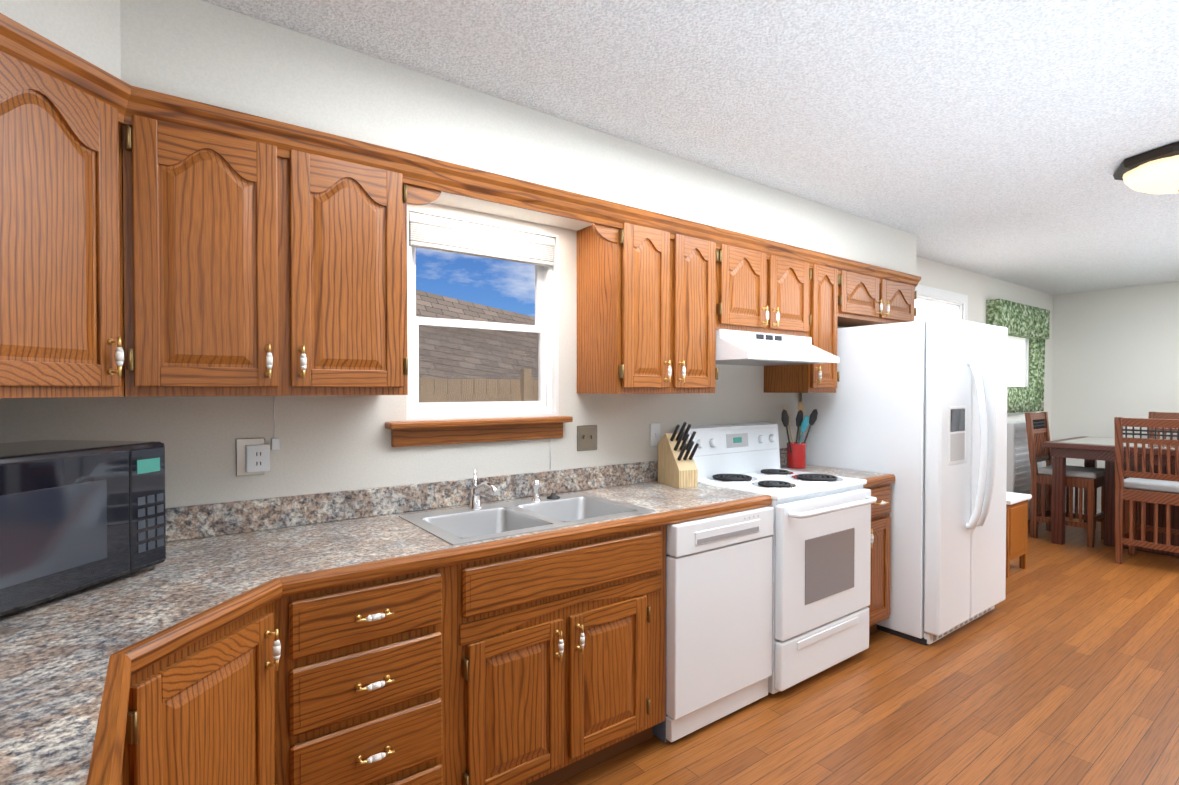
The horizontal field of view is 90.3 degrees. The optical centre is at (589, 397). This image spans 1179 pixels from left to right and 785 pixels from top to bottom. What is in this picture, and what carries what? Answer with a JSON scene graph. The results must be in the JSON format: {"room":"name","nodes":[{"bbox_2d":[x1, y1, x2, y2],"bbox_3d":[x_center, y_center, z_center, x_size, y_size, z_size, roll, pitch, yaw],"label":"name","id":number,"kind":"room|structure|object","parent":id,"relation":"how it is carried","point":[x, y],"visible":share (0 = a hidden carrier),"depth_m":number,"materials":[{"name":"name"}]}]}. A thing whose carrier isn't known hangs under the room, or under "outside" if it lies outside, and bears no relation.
{"room":"kitchen","nodes":[
{"label":"kitchen","id":0,"kind":"room"},
{"bbox_2d":[416,504,559,579],"bbox_3d":[-0.373,0.529,2.104,0.348,0.170,0.365,-1,1,-36],"label":"sink basin","id":1,"kind":"object","parent":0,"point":[485,519],"depth_m":2.19,"materials":[{"name":"silver metal"}]},
{"bbox_2d":[0,512,664,784],"bbox_3d":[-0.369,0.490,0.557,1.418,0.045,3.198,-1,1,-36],"label":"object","id":2,"kind":"structure","parent":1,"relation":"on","point":[365,650],"depth_m":1.56,"materials":[{"name":"brown wood"}]},
{"bbox_2d":[0,440,165,616],"bbox_3d":[-1.358,0.289,1.323,0.386,0.336,0.560,0,1,9],"label":"microwave","id":3,"kind":"object","parent":2,"relation":"on","point":[76,515],"visible":1,"depth_m":1.34,"materials":[{"name":"black"}]},
{"bbox_2d":[400,480,767,555],"bbox_3d":[0.031,0.463,2.450,1.469,0.040,0.621,-1,1,-36],"label":"countertop","id":4,"kind":"structure","parent":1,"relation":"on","point":[661,503],"depth_m":2.32,"materials":[{"name":"grey stone"}]},
{"bbox_2d":[398,470,655,544],"bbox_3d":[-0.229,0.452,2.237,0.836,0.321,0.506,-1,1,-36],"label":"sink","id":5,"kind":"object","parent":4,"relation":"in","point":[475,523],"depth_m":2.28,"materials":[{"name":"silver metal"}]},
{"bbox_2d":[658,422,698,487],"bbox_3d":[0.446,0.278,2.906,0.105,0.317,0.241,0,1,-24],"label":"knife block","id":6,"kind":"object","parent":4,"relation":"on","point":[677,467],"visible":1,"depth_m":2.87,"materials":[{"name":"beige wood"}]},
{"bbox_2d":[0,203,1052,507],"bbox_3d":[1.650,0.102,4.117,9.200,2.470,0.150,-1,1,-36],"label":"wall","id":7,"kind":"structure","parent":0,"point":[330,443],"depth_m":2.23,"materials":[{"name":"paint"}]},
{"bbox_2d":[0,13,131,397],"bbox_3d":[-1.462,-0.381,1.349,0.608,0.762,0.608,-1,1,-36],"label":"upper cabinet","id":8,"kind":"object","parent":7,"relation":"attached to","point":[64,117],"depth_m":1.36,"materials":[{"name":"brown wood"}]},
{"bbox_2d":[236,396,279,475],"bbox_3d":[-1.116,0.128,1.971,0.127,0.261,0.030,-1,1,-36],"label":"outlet plates","id":9,"kind":"object","parent":7,"relation":"attached to","point":[252,456],"depth_m":1.96,"materials":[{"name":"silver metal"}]},
{"bbox_2d":[128,85,419,396],"bbox_3d":[-1.004,-0.387,1.832,0.798,0.762,0.373,-1,1,-36],"label":"upper cabinet","id":10,"kind":"object","parent":7,"relation":"attached to","point":[152,243],"depth_m":1.70,"materials":[{"name":"brown wood"}]},
{"bbox_2d":[165,448,786,539],"bbox_3d":[-0.264,0.389,2.606,3.980,0.105,0.018,-1,1,-36],"label":"backsplash","id":11,"kind":"structure","parent":7,"relation":"attached to","point":[218,519],"depth_m":2.21,"materials":[{"name":"grey stone"}]},
{"bbox_2d":[385,416,572,446],"bbox_3d":[-0.428,0.140,2.449,0.825,0.098,0.074,-1,1,-36],"label":"window sill","id":12,"kind":"structure","parent":7,"relation":"attached to","point":[423,433],"depth_m":2.41,"materials":[{"name":"brown wood"}]},
{"bbox_2d":[406,207,558,419],"bbox_3d":[-0.472,-0.328,2.550,0.710,0.830,0.150,-1,1,-36],"label":"kitchen window","id":13,"kind":"structure","parent":7,"relation":"in","point":[454,234],"depth_m":2.52,"materials":[{"name":"white plastic"}]},
{"bbox_2d":[577,425,596,450],"bbox_3d":[-0.020,0.191,2.777,0.111,0.118,0.030,-1,1,-36],"label":"outlet plates","id":14,"kind":"object","parent":7,"relation":"attached to","point":[586,434],"depth_m":2.79,"materials":[{"name":"beige plastic"}]},
{"bbox_2d":[577,209,723,393],"bbox_3d":[0.286,-0.400,2.811,0.620,0.762,0.324,-1,1,-36],"label":"upper cabinet","id":15,"kind":"object","parent":7,"relation":"attached to","point":[650,290],"depth_m":2.64,"materials":[{"name":"brown wood"}]},
{"bbox_2d":[650,423,659,445],"bbox_3d":[0.329,0.192,3.034,0.063,0.115,0.030,-1,1,-36],"label":"outlet plates","id":16,"kind":"object","parent":7,"relation":"attached to","point":[655,427],"depth_m":3.05,"materials":[{"name":"white plastic"}]},
{"bbox_2d":[724,233,815,340],"bbox_3d":[0.850,-0.564,3.223,0.776,0.445,0.324,-1,1,-36],"label":"upper cabinet","id":17,"kind":"object","parent":7,"relation":"attached to","point":[771,289],"depth_m":3.10,"materials":[{"name":"brown wood"}]},
{"bbox_2d":[715,329,838,365],"bbox_3d":[0.901,-0.260,3.156,0.768,0.153,0.496,-1,1,-36],"label":"range hood","id":18,"kind":"object","parent":17,"relation":"attached to","point":[733,347],"visible":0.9,"depth_m":2.98,"materials":[{"name":"white metal"}]},
{"bbox_2d":[764,257,843,392],"bbox_3d":[1.280,-0.409,3.542,0.288,0.762,0.324,-1,1,-36],"label":"upper cabinet","id":19,"kind":"object","parent":7,"relation":"attached to","point":[802,378],"depth_m":3.43,"materials":[{"name":"brown wood"}]},
{"bbox_2d":[844,261,918,326],"bbox_3d":[1.782,-0.643,3.908,0.954,0.304,0.324,-1,1,-36],"label":"upper cabinet","id":20,"kind":"object","parent":7,"relation":"attached to","point":[871,296],"depth_m":3.76,"materials":[{"name":"brown wood"}]},
{"bbox_2d":[914,284,967,320],"bbox_3d":[2.827,-0.259,4.960,1.340,1.310,0.180,-1,1,-36],"label":"window","id":21,"kind":"structure","parent":7,"relation":"in","point":[928,306],"depth_m":4.99,"materials":[{"name":"white plastic"}]},
{"bbox_2d":[1007,336,1028,415],"bbox_3d":[4.269,-0.273,6.038,0.900,0.930,0.150,-1,1,-36],"label":"dining room window","id":22,"kind":"structure","parent":7,"relation":"in","point":[1018,358],"depth_m":6.12,"materials":[{"name":"white plastic"}]},
{"bbox_2d":[986,299,1049,412],"bbox_3d":[4.344,-0.387,5.917,1.340,1.080,0.127,-1,1,-36],"label":"valance","id":23,"kind":"object","parent":7,"relation":"attached to","point":[1030,323],"visible":0.62,"depth_m":5.99,"materials":[{"name":"fabric"}]},
{"bbox_2d":[508,492,643,575],"bbox_3d":[-0.057,0.526,2.336,0.348,0.170,0.365,-1,1,-36],"label":"sink basin","id":24,"kind":"object","parent":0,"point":[601,551],"depth_m":2.16,"materials":[{"name":"silver metal"}]},
{"bbox_2d":[202,0,1178,294],"bbox_3d":[3.353,-1.153,1.785,9.200,0.100,5.900,-1,1,-36],"label":"ceiling","id":25,"kind":"structure","parent":0,"point":[998,138],"depth_m":2.13,"materials":[{"name":"white paint"}]},
{"bbox_2d":[0,0,916,274],"bbox_3d":[1.057,-0.932,1.587,4.958,0.334,3.198,-1,1,-36],"label":"soffit","id":26,"kind":"structure","parent":25,"relation":"attached to","point":[204,52],"depth_m":1.98,"materials":[{"name":"paint"}]},
{"bbox_2d":[1113,142,1178,193],"bbox_3d":[2.742,-1.016,2.702,0.504,0.195,0.504,-1,1,-36],"label":"ceiling light","id":27,"kind":"object","parent":25,"relation":"attached to","point":[1155,171],"visible":1,"depth_m":2.68,"materials":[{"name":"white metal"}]},
{"bbox_2d":[554,517,1178,784],"bbox_3d":[3.353,1.417,1.818,9.200,0.100,5.900,-1,1,-36],"label":"floor","id":28,"kind":"structure","parent":0,"point":[1059,665],"depth_m":2.57,"materials":[{"name":"brown wood"}]},
{"bbox_2d":[653,506,772,742],"bbox_3d":[0.390,0.922,2.677,0.602,0.868,0.634,-1,1,-36],"label":"dishwasher","id":29,"kind":"object","parent":28,"relation":"on","point":[718,653],"visible":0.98,"depth_m":2.39,"materials":[{"name":"white metal"}]},
{"bbox_2d":[675,422,876,693],"bbox_3d":[0.980,0.753,3.054,0.764,1.195,0.733,-1,1,-36],"label":"stove","id":30,"kind":"object","parent":28,"relation":"on","point":[821,553],"visible":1,"depth_m":2.83,"materials":[{"name":"white metal"}]},
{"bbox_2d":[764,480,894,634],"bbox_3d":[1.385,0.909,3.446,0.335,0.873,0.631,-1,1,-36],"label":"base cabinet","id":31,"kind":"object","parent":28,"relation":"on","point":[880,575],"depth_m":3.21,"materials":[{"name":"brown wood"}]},
{"bbox_2d":[780,464,891,483],"bbox_3d":[1.382,0.451,3.444,0.335,0.040,0.621,-1,1,-36],"label":"countertop","id":32,"kind":"structure","parent":31,"relation":"on","point":[871,477],"depth_m":3.36,"materials":[{"name":"grey stone"}]},
{"bbox_2d":[781,402,817,468],"bbox_3d":[1.270,0.227,3.571,0.326,0.403,0.115,-1,1,-36],"label":"utensil crock","id":33,"kind":"object","parent":32,"relation":"on","point":[796,454],"visible":1,"depth_m":3.53,"materials":[{"name":"red ceramic"}]},
{"bbox_2d":[802,316,1007,644],"bbox_3d":[2.017,0.453,3.682,0.930,1.780,0.933,-1,1,-36],"label":"fridge","id":34,"kind":"object","parent":28,"relation":"on","point":[918,409],"visible":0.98,"depth_m":3.29,"materials":[{"name":"white metal"}]},
{"bbox_2d":[1006,492,1031,577],"bbox_3d":[3.137,1.043,4.590,0.440,0.574,0.410,-1,1,-36],"label":"stand","id":35,"kind":"object","parent":28,"relation":"on","point":[1016,524],"visible":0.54,"depth_m":4.42,"materials":[{"name":"brown wood"}]},
{"bbox_2d":[1006,421,1043,514],"bbox_3d":[4.486,0.782,6.051,0.850,1.060,0.103,-1,1,-36],"label":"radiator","id":36,"kind":"object","parent":28,"relation":"on","point":[1018,472],"visible":0.33,"depth_m":5.83,"materials":[{"name":"white"}]},
{"bbox_2d":[1025,412,1104,547],"bbox_3d":[4.463,0.733,5.482,0.470,1.170,0.527,-1,1,-36],"label":"chair","id":37,"kind":"object","parent":28,"relation":"on","point":[1091,479],"visible":0.77,"depth_m":5.48,"materials":[{"name":"brown wood"}]},
{"bbox_2d":[1042,436,1178,556],"bbox_3d":[5.002,0.865,5.047,1.150,0.917,1.500,-1,1,-36],"label":"dining table","id":38,"kind":"object","parent":28,"relation":"on","point":[1090,451],"visible":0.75,"depth_m":5.18,"materials":[{"name":"brown wood"}]},
{"bbox_2d":[1114,417,1178,563],"bbox_3d":[4.515,0.744,4.625,0.527,1.170,0.470,-1,1,-36],"label":"chair","id":39,"kind":"object","parent":28,"relation":"on","point":[1144,487],"visible":1,"depth_m":4.58,"materials":[{"name":"brown wood"}]},
{"bbox_2d":[1148,412,1178,439],"bbox_3d":[5.514,0.733,5.508,0.527,1.170,0.470,-1,1,-36],"label":"chair","id":40,"kind":"object","parent":28,"relation":"on","point":[1160,415],"visible":0.04,"depth_m":5.75,"materials":[{"name":"brown wood"}]},
{"bbox_2d":[1052,281,1178,509],"bbox_3d":[6.999,0.097,4.482,0.150,2.470,5.600,-1,1,-36],"label":"wall","id":41,"kind":"structure","parent":0,"point":[1115,352],"depth_m":6.27,"materials":[{"name":"paint"}]},
{"bbox_2d":[1065,506,1100,513],"bbox_3d":[6.930,1.288,4.452,0.012,0.090,5.588,-1,1,-36],"label":"baseboard","id":42,"kind":"structure","parent":41,"relation":"attached to","point":[1098,511],"depth_m":6.47,"materials":[{"name":"white"}]},
{"label":"outside","id":43,"kind":"structure","parent":0,"visible":0},
{"bbox_2d":[416,290,537,379],"bbox_3d":[-1.950,-1.239,9.925,14.000,3.200,3.400,-1,1,-36],"label":"roof","id":44,"kind":"structure","parent":43,"point":[431,305],"depth_m":10.79,"materials":[{"name":"tile"}]},
{"bbox_3d":[-4.824,1.805,18.092,35.000,0.100,29.700,-1,1,-36],"label":"ground","id":45,"kind":"structure","parent":43,"visible":0},
{"bbox_2d":[419,369,537,401],"bbox_3d":[-0.745,0.796,6.455,9.800,2.220,0.100,-1,1,-36],"label":"fence","id":46,"kind":"object","parent":45,"relation":"on","point":[436,386],"depth_m":6.16,"materials":[{"name":"brown wood"}]}
]}

